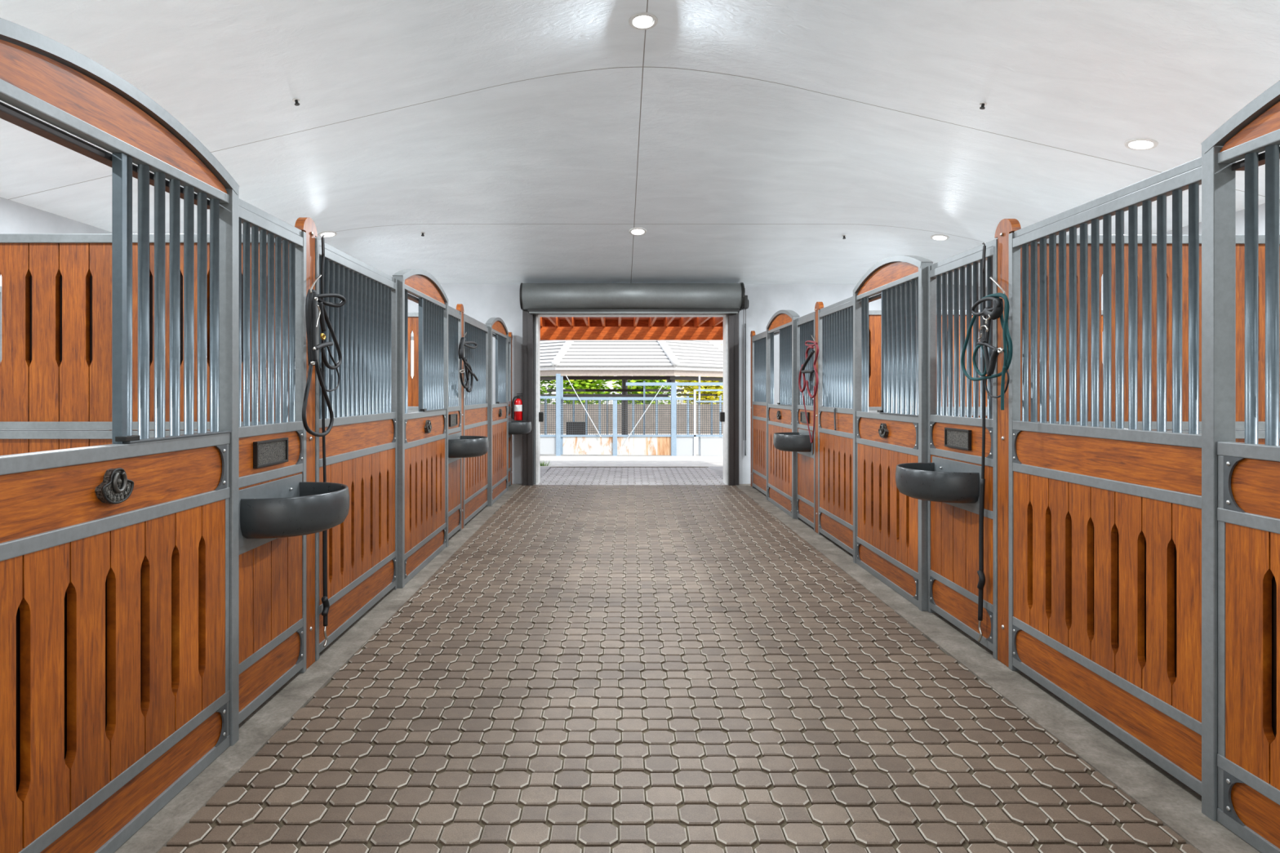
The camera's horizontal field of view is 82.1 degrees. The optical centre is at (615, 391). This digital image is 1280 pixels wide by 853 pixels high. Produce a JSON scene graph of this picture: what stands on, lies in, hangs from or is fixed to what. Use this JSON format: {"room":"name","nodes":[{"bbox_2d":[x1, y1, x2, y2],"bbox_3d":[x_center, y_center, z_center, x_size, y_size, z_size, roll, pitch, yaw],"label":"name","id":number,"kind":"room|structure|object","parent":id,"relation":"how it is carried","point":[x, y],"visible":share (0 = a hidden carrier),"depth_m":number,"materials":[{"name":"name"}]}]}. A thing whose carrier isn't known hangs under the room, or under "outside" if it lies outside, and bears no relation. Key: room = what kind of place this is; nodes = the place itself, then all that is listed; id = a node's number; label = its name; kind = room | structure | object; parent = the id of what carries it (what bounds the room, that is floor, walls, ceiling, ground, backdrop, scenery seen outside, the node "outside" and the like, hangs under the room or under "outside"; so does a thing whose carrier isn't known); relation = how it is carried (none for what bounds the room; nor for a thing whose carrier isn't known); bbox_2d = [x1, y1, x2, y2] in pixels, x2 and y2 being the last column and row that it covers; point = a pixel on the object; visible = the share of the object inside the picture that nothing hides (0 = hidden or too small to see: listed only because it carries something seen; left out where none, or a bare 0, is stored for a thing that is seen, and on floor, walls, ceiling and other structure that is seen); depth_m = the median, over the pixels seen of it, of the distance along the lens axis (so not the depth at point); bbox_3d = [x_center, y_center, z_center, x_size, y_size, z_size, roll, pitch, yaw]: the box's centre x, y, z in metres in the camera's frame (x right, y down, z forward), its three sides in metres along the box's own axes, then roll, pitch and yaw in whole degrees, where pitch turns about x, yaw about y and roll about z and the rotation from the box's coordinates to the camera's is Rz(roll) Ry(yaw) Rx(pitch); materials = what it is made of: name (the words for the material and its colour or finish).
{"room":"farm building","nodes":[
{"label":"farm building","id":0,"kind":"room"},
{"bbox_2d":[0,196,111,286],"bbox_3d":[-5.380,-0.070,3.725,0.180,3.240,15.850,0,0,0],"label":"wall","id":1,"kind":"structure","parent":0,"point":[15,217],"depth_m":6.68,"materials":[{"name":"white paint"}]},
{"bbox_2d":[0,285,1,361],"bbox_3d":[-5.340,-0.350,5.700,0.140,1.100,1.300,0,0,0],"label":"window","id":2,"kind":"structure","parent":1,"relation":"in","point":[0,286],"depth_m":6.30,"materials":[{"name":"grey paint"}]},
{"bbox_2d":[541,404,723,433],"bbox_3d":[0.000,1.181,31.100,18.000,1.259,0.240,0,0,0],"label":"fence","id":3,"kind":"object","parent":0,"point":[682,423],"depth_m":31.00,"materials":[{"name":"grey metal"}]},
{"bbox_2d":[540,433,723,455],"bbox_3d":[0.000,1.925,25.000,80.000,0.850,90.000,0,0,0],"label":"trim","id":4,"kind":"structure","parent":3,"relation":"attached to","point":[697,437],"depth_m":30.37,"materials":[{"name":"metal"}]},
{"bbox_2d":[540,380,554,404],"bbox_3d":[-4.286,-0.314,33.932,3.002,4.259,3.351,0,0,-3],"label":"leafy tree","id":5,"kind":"object","parent":4,"relation":"on","point":[543,388],"visible":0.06,"depth_m":33.74,"materials":[{"name":"green plant"}]},
{"bbox_2d":[550,379,612,404],"bbox_3d":[-1.595,-0.297,34.013,3.032,4.224,3.054,0,0,0],"label":"leafy tree","id":6,"kind":"object","parent":4,"relation":"on","point":[577,384],"visible":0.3,"depth_m":33.53,"materials":[{"name":"green plant"}]},
{"bbox_2d":[540,340,723,456],"bbox_3d":[0.000,-0.999,23.871,8.098,5.613,8.058,0,0,0],"label":"pavilion","id":7,"kind":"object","parent":4,"relation":"on","point":[560,360],"visible":0.58,"depth_m":20.05,"materials":[{"name":"white metal"}]},
{"bbox_2d":[611,379,671,404],"bbox_3d":[1.239,-0.301,33.972,2.957,4.233,3.094,0,0,0],"label":"leafy tree","id":8,"kind":"object","parent":4,"relation":"on","point":[617,381],"visible":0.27,"depth_m":33.55,"materials":[{"name":"green plant"}]},
{"bbox_2d":[675,343,723,404],"bbox_3d":[4.191,-0.340,33.988,3.028,4.309,2.935,0,0,0],"label":"leafy tree","id":9,"kind":"object","parent":4,"relation":"on","point":[686,388],"visible":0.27,"depth_m":33.55,"materials":[{"name":"green plant"}]},
{"bbox_2d":[0,0,1279,287],"bbox_3d":[0.240,-2.270,3.725,11.060,1.305,15.450,0,0,0],"label":"ceiling","id":10,"kind":"structure","parent":0,"point":[526,140],"depth_m":6.38,"materials":[{"name":"white paint"}]},
{"bbox_2d":[292,97,299,106],"bbox_3d":[-2.532,-2.294,5.824,0.056,0.054,0.055,0,0,12],"label":"sprinkler head","id":11,"kind":"object","parent":10,"relation":"attached to","point":[295,100],"visible":1,"depth_m":5.81},
{"bbox_2d":[318,231,337,237],"bbox_3d":[-3.705,-2.022,9.454,0.225,0.056,0.229,0,0,26],"label":"ceiling lamp","id":12,"kind":"object","parent":10,"relation":"attached to","point":[327,233],"visible":0.94,"depth_m":9.45,"materials":[{"name":"white"}]},
{"bbox_2d":[629,226,646,235],"bbox_3d":[0.292,-2.093,9.623,0.229,0.064,0.223,0,0,-5],"label":"ceiling lamp","id":13,"kind":"object","parent":10,"relation":"attached to","point":[637,231],"visible":1,"depth_m":9.63,"materials":[{"name":"white"}]},
{"bbox_2d":[628,12,657,30],"bbox_3d":[0.217,-2.901,5.750,0.229,0.036,0.228,0,0,-15],"label":"recessed light","id":14,"kind":"object","parent":10,"relation":"in","point":[642,20],"visible":1,"depth_m":5.75,"materials":[{"name":"white"}]},
{"bbox_2d":[930,234,949,240],"bbox_3d":[4.229,-2.006,9.579,0.226,0.054,0.229,0,0,-19],"label":"ceiling lamp","id":15,"kind":"object","parent":10,"relation":"attached to","point":[936,237],"visible":1,"depth_m":9.58,"materials":[{"name":"white"}]},
{"bbox_2d":[979,102,986,109],"bbox_3d":[2.968,-2.304,5.928,0.056,0.054,0.055,0,0,-12],"label":"sprinkler head","id":16,"kind":"object","parent":10,"relation":"attached to","point":[982,104],"visible":1,"depth_m":5.92},
{"bbox_2d":[1124,137,1158,150],"bbox_3d":[4.282,-2.014,5.984,0.223,0.064,0.229,0,0,5],"label":"ceiling lamp","id":17,"kind":"object","parent":10,"relation":"attached to","point":[1135,144],"visible":1,"depth_m":5.98,"materials":[{"name":"white"}]},
{"bbox_2d":[408,284,979,484],"bbox_3d":[0.240,-0.110,11.550,11.060,3.320,0.200,0,0,0],"label":"wall","id":18,"kind":"structure","parent":0,"point":[480,302],"depth_m":11.45,"materials":[{"name":"white paint"}]},
{"bbox_2d":[0,17,239,746],"bbox_3d":[-1.614,0.230,2.288,0.112,2.440,1.515,0,0,0],"label":"door frame","id":19,"kind":"structure","parent":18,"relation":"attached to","point":[42,77],"depth_m":2.43,"materials":[{"name":"grey paint"}]},
{"bbox_2d":[0,152,231,852],"bbox_3d":[-1.579,0.341,2.288,0.071,2.209,1.405,0,0,0],"label":"door","id":20,"kind":"structure","parent":19,"relation":"attached to","point":[115,692],"depth_m":2.37,"materials":[{"name":"grey paint"}]},
{"bbox_2d":[392,269,448,588],"bbox_3d":[-1.614,0.230,6.123,0.112,2.440,1.474,0,0,0],"label":"door frame","id":21,"kind":"structure","parent":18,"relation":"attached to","point":[420,283],"depth_m":5.43,"materials":[{"name":"grey paint"}]},
{"bbox_2d":[404,290,446,584],"bbox_3d":[-1.579,0.341,6.123,0.071,2.209,1.364,0,0,0],"label":"door","id":22,"kind":"structure","parent":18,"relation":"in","point":[425,435],"depth_m":6.13,"materials":[{"name":"grey paint"}]},
{"bbox_2d":[485,317,508,506],"bbox_3d":[-1.614,0.230,9.970,0.112,2.440,1.460,0,0,0],"label":"door frame","id":23,"kind":"structure","parent":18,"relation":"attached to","point":[495,325],"depth_m":9.27,"materials":[{"name":"grey paint"}]},
{"bbox_2d":[492,333,506,504],"bbox_3d":[-1.579,0.341,9.970,0.071,2.209,1.350,0,0,0],"label":"door","id":24,"kind":"structure","parent":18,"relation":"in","point":[500,408],"depth_m":10.00,"materials":[{"name":"grey paint"}]},
{"bbox_2d":[511,393,522,420],"bbox_3d":[-1.480,0.244,11.344,0.166,0.412,0.191,0,0,26],"label":"fire extinguisher","id":25,"kind":"object","parent":18,"relation":"attached to","point":[517,402],"visible":1,"depth_m":11.28,"materials":[{"name":"red metal"}]},
{"bbox_2d":[538,412,543,422],"bbox_3d":[-1.166,0.404,11.540,0.072,0.150,0.080,0,0,0],"label":"sensor box","id":26,"kind":"object","parent":18,"relation":"attached to","point":[540,414],"visible":1,"depth_m":11.50,"materials":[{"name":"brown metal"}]},
{"bbox_2d":[533,467,725,485],"bbox_3d":[0.269,1.456,12.650,3.104,0.015,2.588,0,0,0],"label":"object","id":27,"kind":"structure","parent":18,"relation":"attached to","point":[673,477],"depth_m":12.50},
{"bbox_2d":[540,466,722,484],"bbox_3d":[0.270,1.502,12.825,3.000,0.096,2.550,0,0,0],"label":"floor","id":28,"kind":"structure","parent":18,"relation":"attached to","point":[551,467],"depth_m":13.87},
{"bbox_2d":[535,314,728,484],"bbox_3d":[0.255,0.120,11.540,2.980,2.660,0.300,0,0,0],"label":"trim","id":29,"kind":"structure","parent":18,"relation":"attached to","point":[537,316],"depth_m":11.43,"materials":[{"name":"white metal"}]},
{"bbox_2d":[540,466,723,479],"bbox_3d":[0.000,1.550,12.875,16.000,0.200,2.450,0,0,0],"label":"trim","id":30,"kind":"structure","parent":18,"relation":"attached to","point":[718,470],"depth_m":13.41,"materials":[{"name":"grey concrete"}]},
{"bbox_2d":[540,316,723,340],"bbox_3d":[0.250,0.018,13.090,7.700,2.883,2.860,0,0,0],"label":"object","id":31,"kind":"object","parent":30,"relation":"on","point":[552,328],"visible":0.21,"depth_m":13.90,"materials":[{"name":"brown wood"}]},
{"bbox_2d":[520,282,748,485],"bbox_3d":[0.292,-0.101,11.215,3.455,3.102,0.450,0,0,0],"label":"roller shutter","id":32,"kind":"object","parent":18,"relation":"attached to","point":[729,299],"visible":1,"depth_m":11.14,"materials":[{"name":"metal"}]},
{"bbox_2d":[521,283,742,310],"bbox_3d":[0.247,-1.445,11.216,3.315,0.390,0.428,0,0,0],"label":"hood","id":33,"kind":"object","parent":32,"relation":"attached to","point":[535,296],"depth_m":11.03,"materials":[{"name":"metal"}]},
{"bbox_2d":[114,484,1260,852],"bbox_3d":[0.225,1.473,3.725,3.890,0.054,15.450,0,0,0],"label":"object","id":34,"kind":"structure","parent":18,"relation":"attached to","point":[1179,807],"depth_m":3.30,"materials":[{"name":"concrete"}]},
{"bbox_2d":[239,198,306,724],"bbox_3d":[-1.622,0.311,3.424,0.068,2.272,0.753,0,0,0],"label":"panel","id":35,"kind":"object","parent":34,"relation":"on","point":[273,571],"visible":0.77,"depth_m":3.43,"materials":[{"name":"grey paint"}]},
{"bbox_2d":[239,473,349,547],"bbox_3d":[-1.429,0.542,3.415,0.343,0.245,0.640,0,0,0],"label":"trough","id":36,"kind":"object","parent":35,"relation":"attached to","point":[290,506],"visible":0.95,"depth_m":3.21,"materials":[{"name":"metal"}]},
{"bbox_2d":[294,217,317,669],"bbox_3d":[-1.622,0.266,3.865,0.056,2.356,0.180,0,0,0],"label":"wooden post","id":37,"kind":"object","parent":34,"relation":"on","point":[306,224],"visible":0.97,"depth_m":3.85,"materials":[{"name":"brown wood"}]},
{"bbox_2d":[309,274,321,293],"bbox_3d":[-1.559,-0.564,3.825,0.018,0.147,0.302,0,0,-12],"label":"hook","id":38,"kind":"object","parent":37,"relation":"attached to","point":[320,275],"visible":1,"depth_m":3.79,"materials":[{"name":"silver metal"}]},
{"bbox_2d":[302,288,346,436],"bbox_3d":[-1.509,-0.140,3.869,0.105,0.759,0.477,0,0,3],"label":"bridle","id":39,"kind":"object","parent":38,"relation":"hanging from","point":[312,298],"visible":1,"depth_m":3.80,"materials":[{"name":"black leather"}]},
{"bbox_2d":[320,235,329,647],"bbox_3d":[-1.575,0.273,3.986,0.045,2.237,0.075,0,0,-20],"label":"strap","id":40,"kind":"object","parent":37,"relation":"hanging from","point":[325,601],"visible":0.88,"depth_m":3.98,"materials":[{"name":"black leather"}]},
{"bbox_2d":[315,238,397,661],"bbox_3d":[-1.625,0.311,4.657,0.062,2.272,1.454,0,0,0],"label":"panel","id":41,"kind":"object","parent":34,"relation":"on","point":[362,441],"visible":0.82,"depth_m":4.63,"materials":[{"name":"grey paint"}]},
{"bbox_2d":[448,305,461,538],"bbox_3d":[-1.622,0.311,7.246,0.068,2.272,0.768,0,0,0],"label":"panel","id":42,"kind":"object","parent":34,"relation":"on","point":[454,315],"visible":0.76,"depth_m":7.35,"materials":[{"name":"grey paint"}]},
{"bbox_2d":[448,431,488,461],"bbox_3d":[-1.429,0.542,7.255,0.343,0.245,0.640,0,0,0],"label":"pet feeder","id":43,"kind":"object","parent":42,"relation":"attached to","point":[459,446],"visible":0.95,"depth_m":7.02,"materials":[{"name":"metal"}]},
{"bbox_2d":[456,303,463,529],"bbox_3d":[-1.622,0.266,7.690,0.056,2.356,0.180,0,0,0],"label":"wooden post","id":44,"kind":"object","parent":34,"relation":"on","point":[460,307],"visible":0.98,"depth_m":7.70,"materials":[{"name":"brown wood"}]},
{"bbox_2d":[463,313,488,528],"bbox_3d":[-1.627,0.311,8.494,0.058,2.272,1.488,0,0,0],"label":"panel","id":45,"kind":"object","parent":34,"relation":"on","point":[475,402],"visible":0.75,"depth_m":8.48,"materials":[{"name":"grey paint"}]},
{"bbox_2d":[508,336,511,485],"bbox_3d":[-1.622,0.311,10.976,0.068,2.272,0.548,0,0,0],"label":"panel","id":46,"kind":"object","parent":34,"relation":"on","point":[509,338],"visible":0.27,"depth_m":11.18,"materials":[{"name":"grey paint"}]},
{"bbox_2d":[508,418,531,435],"bbox_3d":[-1.429,0.542,10.995,0.343,0.245,0.530,0,0,0],"label":"pet feeder","id":47,"kind":"object","parent":46,"relation":"attached to","point":[514,427],"visible":0.84,"depth_m":10.79,"materials":[{"name":"metal"}]},
{"bbox_2d":[508,332,512,484],"bbox_3d":[-1.622,0.266,11.350,0.056,2.356,0.180,0,0,0],"label":"wooden post","id":48,"kind":"object","parent":34,"relation":"on","point":[510,335],"visible":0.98,"depth_m":11.32,"materials":[{"name":"brown wood"}]},
{"bbox_2d":[750,330,755,486],"bbox_3d":[2.072,0.266,11.110,0.056,2.356,0.180,0,0,0],"label":"wooden post","id":49,"kind":"object","parent":34,"relation":"on","point":[753,332],"visible":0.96,"depth_m":11.10,"materials":[{"name":"brown wood"}]},
{"bbox_2d":[751,330,766,495],"bbox_3d":[2.077,0.311,10.411,0.058,2.272,1.218,0,0,0],"label":"panel","id":50,"kind":"object","parent":34,"relation":"on","point":[759,340],"visible":0.71,"depth_m":10.52,"materials":[{"name":"grey paint"}]},
{"bbox_2d":[796,311,815,531],"bbox_3d":[2.072,0.311,7.936,0.068,2.272,0.763,0,0,0],"label":"panel","id":51,"kind":"object","parent":34,"relation":"on","point":[806,324],"visible":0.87,"depth_m":7.95,"materials":[{"name":"grey paint"}]},
{"bbox_2d":[773,428,813,455],"bbox_3d":[1.879,0.542,7.920,0.343,0.245,0.580,0,0,0],"label":"pet feeder","id":52,"kind":"object","parent":51,"relation":"attached to","point":[800,442],"visible":1,"depth_m":7.71,"materials":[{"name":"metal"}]},
{"bbox_2d":[814,302,823,533],"bbox_3d":[2.072,0.266,7.492,0.056,2.356,0.180,0,0,0],"label":"wooden post","id":53,"kind":"object","parent":34,"relation":"on","point":[819,305],"visible":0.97,"depth_m":7.50,"materials":[{"name":"brown wood"}]},
{"bbox_2d":[817,296,853,555],"bbox_3d":[2.075,0.311,6.826,0.062,2.272,1.208,0,0,0],"label":"panel","id":54,"kind":"object","parent":34,"relation":"on","point":[835,321],"visible":0.8,"depth_m":6.85,"materials":[{"name":"grey paint"}]},
{"bbox_2d":[834,408,835,430],"bbox_3d":[2.040,0.261,6.826,0.016,0.208,0.034,0,0,0],"label":"rod","id":55,"kind":"object","parent":54,"relation":"hanging from","point":[834,408],"visible":1,"depth_m":6.83,"materials":[{"name":"metal"}]},
{"bbox_2d":[927,239,997,659],"bbox_3d":[2.072,0.311,4.389,0.068,2.272,0.872,0,0,0],"label":"panel","id":56,"kind":"object","parent":34,"relation":"on","point":[953,528],"visible":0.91,"depth_m":4.38,"materials":[{"name":"grey paint"}]},
{"bbox_2d":[895,456,981,509],"bbox_3d":[1.879,0.542,4.420,0.343,0.245,0.640,0,0,0],"label":"trough","id":57,"kind":"object","parent":56,"relation":"attached to","point":[941,480],"visible":0.95,"depth_m":4.21,"materials":[{"name":"metal"}]},
{"bbox_2d":[977,242,986,641],"bbox_3d":[2.017,0.290,4.058,0.037,2.211,0.080,0,0,0],"label":"strap","id":58,"kind":"object","parent":56,"relation":"hanging from","point":[981,583],"visible":0.94,"depth_m":4.04,"materials":[{"name":"black leather"}]},
{"bbox_2d":[994,218,1021,667],"bbox_3d":[2.072,0.266,3.892,0.056,2.356,0.180,0,0,0],"label":"wooden post","id":59,"kind":"object","parent":34,"relation":"on","point":[1005,227],"visible":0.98,"depth_m":3.90,"materials":[{"name":"brown wood"}]},
{"bbox_2d":[989,276,1005,294],"bbox_3d":[2.010,-0.553,3.859,0.019,0.139,0.270,0,0,13],"label":"hook","id":60,"kind":"object","parent":59,"relation":"attached to","point":[990,277],"visible":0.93,"depth_m":3.86,"materials":[{"name":"silver metal"}]},
{"bbox_2d":[960,293,1013,409],"bbox_3d":[1.964,-0.207,3.908,0.051,0.603,0.547,0,0,3],"label":"lead rope","id":61,"kind":"object","parent":60,"relation":"hanging from","point":[1007,342],"visible":0.84,"depth_m":3.68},
{"bbox_2d":[971,296,1009,398],"bbox_3d":[1.939,-0.227,3.803,0.071,0.525,0.349,0,0,0],"label":"halter","id":62,"kind":"object","parent":60,"relation":"hanging from","point":[988,313],"visible":1,"depth_m":3.79,"materials":[{"name":"black leather"}]},
{"bbox_2d":[1008,156,1201,795],"bbox_3d":[2.075,0.311,3.176,0.062,2.272,1.307,0,0,0],"label":"panel","id":63,"kind":"object","parent":34,"relation":"on","point":[1105,522],"visible":0.84,"depth_m":3.03,"materials":[{"name":"grey paint"}]},
{"bbox_2d":[720,412,724,422],"bbox_3d":[1.676,0.404,11.540,0.072,0.150,0.080,0,0,0],"label":"sensor box","id":64,"kind":"object","parent":18,"relation":"attached to","point":[722,414],"visible":1,"depth_m":11.50,"materials":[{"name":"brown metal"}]},
{"bbox_2d":[744,323,746,455],"bbox_3d":[2.020,-0.025,11.420,0.022,2.050,0.022,0,0,-23],"label":"conduit","id":65,"kind":"object","parent":18,"relation":"attached to","point":[744,323],"visible":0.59,"depth_m":11.41,"materials":[{"name":"metal"}]},
{"bbox_2d":[767,324,791,516],"bbox_3d":[2.029,0.341,9.060,0.071,2.209,1.370,0,0,0],"label":"door","id":66,"kind":"structure","parent":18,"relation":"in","point":[780,415],"depth_m":8.96,"materials":[{"name":"grey paint"}]},
{"bbox_2d":[765,310,799,519],"bbox_3d":[2.064,0.230,9.060,0.112,2.440,1.480,0,0,0],"label":"door frame","id":67,"kind":"structure","parent":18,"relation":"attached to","point":[781,319],"depth_m":8.36,"materials":[{"name":"grey paint"}]},
{"bbox_2d":[856,277,918,607],"bbox_3d":[2.029,0.341,5.524,0.071,2.209,1.283,0,0,0],"label":"door","id":68,"kind":"structure","parent":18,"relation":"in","point":[887,518],"depth_m":5.39,"materials":[{"name":"grey paint"}]},
{"bbox_2d":[853,255,933,611],"bbox_3d":[2.064,0.230,5.524,0.112,2.440,1.393,0,0,0],"label":"door frame","id":69,"kind":"structure","parent":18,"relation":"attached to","point":[890,272],"depth_m":4.96,"materials":[{"name":"grey paint"}]},
{"bbox_2d":[1200,80,1279,821],"bbox_3d":[2.064,0.230,1.770,0.112,2.440,1.501,0,0,0],"label":"door frame","id":70,"kind":"structure","parent":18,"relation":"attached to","point":[1255,126],"depth_m":2.47,"materials":[{"name":"grey paint"}]},
{"bbox_2d":[1217,144,1279,852],"bbox_3d":[2.029,0.341,1.770,0.071,2.209,1.391,0,0,0],"label":"door","id":71,"kind":"structure","parent":70,"relation":"attached to","point":[1248,509],"depth_m":2.34,"materials":[{"name":"grey paint"}]},
{"bbox_2d":[986,199,1279,430],"bbox_3d":[5.860,-0.070,3.725,0.180,3.240,15.850,0,0,0],"label":"wall","id":72,"kind":"structure","parent":0,"point":[1240,215],"depth_m":6.78,"materials":[{"name":"white paint"}]},
{"bbox_3d":[2.010,-0.528,7.469,0.064,0.119,0.328,0,0,0],"label":"hook","id":73,"kind":"object","parent":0,"visible":0},
{"bbox_2d":[798,340,818,443],"bbox_3d":[1.963,0.003,7.510,0.040,1.044,0.727,0,0,0],"label":"halter","id":74,"kind":"object","parent":73,"relation":"hanging from","point":[802,370],"visible":1,"depth_m":7.42,"materials":[{"name":"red leather"}]},
{"bbox_3d":[0.240,1.474,3.725,11.060,0.053,15.450,0,0,0],"label":"trim","id":75,"kind":"structure","parent":0,"visible":0},
{"bbox_2d":[0,233,288,455],"bbox_3d":[-3.471,0.304,3.865,3.638,2.252,0.060,0,0,0],"label":"wall","id":76,"kind":"structure","parent":75,"relation":"on","point":[55,365],"depth_m":3.85,"materials":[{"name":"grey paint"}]},
{"bbox_2d":[157,484,1200,852],"bbox_3d":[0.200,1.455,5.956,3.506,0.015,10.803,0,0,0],"label":"floor","id":77,"kind":"structure","parent":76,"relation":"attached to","point":[598,835],"depth_m":3.19,"materials":[{"name":"brick"}]},
{"bbox_2d":[408,312,418,413],"bbox_3d":[-3.471,0.304,7.690,3.638,2.252,0.060,0,0,0],"label":"wall","id":78,"kind":"structure","parent":75,"relation":"on","point":[413,317],"depth_m":7.68,"materials":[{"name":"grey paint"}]},
{"bbox_2d":[868,310,1172,430],"bbox_3d":[3.936,0.304,7.490,3.668,2.252,0.060,0,0,0],"label":"wall","id":79,"kind":"structure","parent":75,"relation":"on","point":[874,316],"depth_m":7.48,"materials":[{"name":"brown wood"}]},
{"bbox_2d":[1020,235,1279,445],"bbox_3d":[3.936,0.304,3.890,3.668,2.252,0.060,0,0,0],"label":"wall","id":80,"kind":"structure","parent":75,"relation":"on","point":[1240,239],"depth_m":3.88,"materials":[{"name":"brown wood"}]},
{"bbox_3d":[-1.560,-0.571,7.616,0.064,0.120,0.383,0,0,0],"label":"hook","id":81,"kind":"object","parent":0,"visible":0},
{"bbox_2d":[457,337,478,392],"bbox_3d":[-1.540,-0.268,7.671,0.062,0.562,1.018,0,0,0],"label":"bridle","id":82,"kind":"object","parent":81,"relation":"hanging from","point":[468,373],"visible":1,"depth_m":7.57,"materials":[{"name":"black leather"}]},
{"label":"outside","id":83,"kind":"structure","parent":0,"visible":0},
{"bbox_2d":[540,455,723,467],"bbox_3d":[0.000,1.749,17.250,18.000,0.602,6.300,0,0,0],"label":"ground","id":84,"kind":"structure","parent":83,"point":[562,460],"depth_m":16.79,"materials":[{"name":"concrete"}]},
{"bbox_2d":[540,461,551,466],"bbox_3d":[-1.457,1.396,14.402,0.441,0.149,0.377,0,0,41],"label":"grass tuft","id":85,"kind":"object","parent":84,"relation":"on","point":[543,463],"visible":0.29,"depth_m":14.33,"materials":[{"name":"green plant"}]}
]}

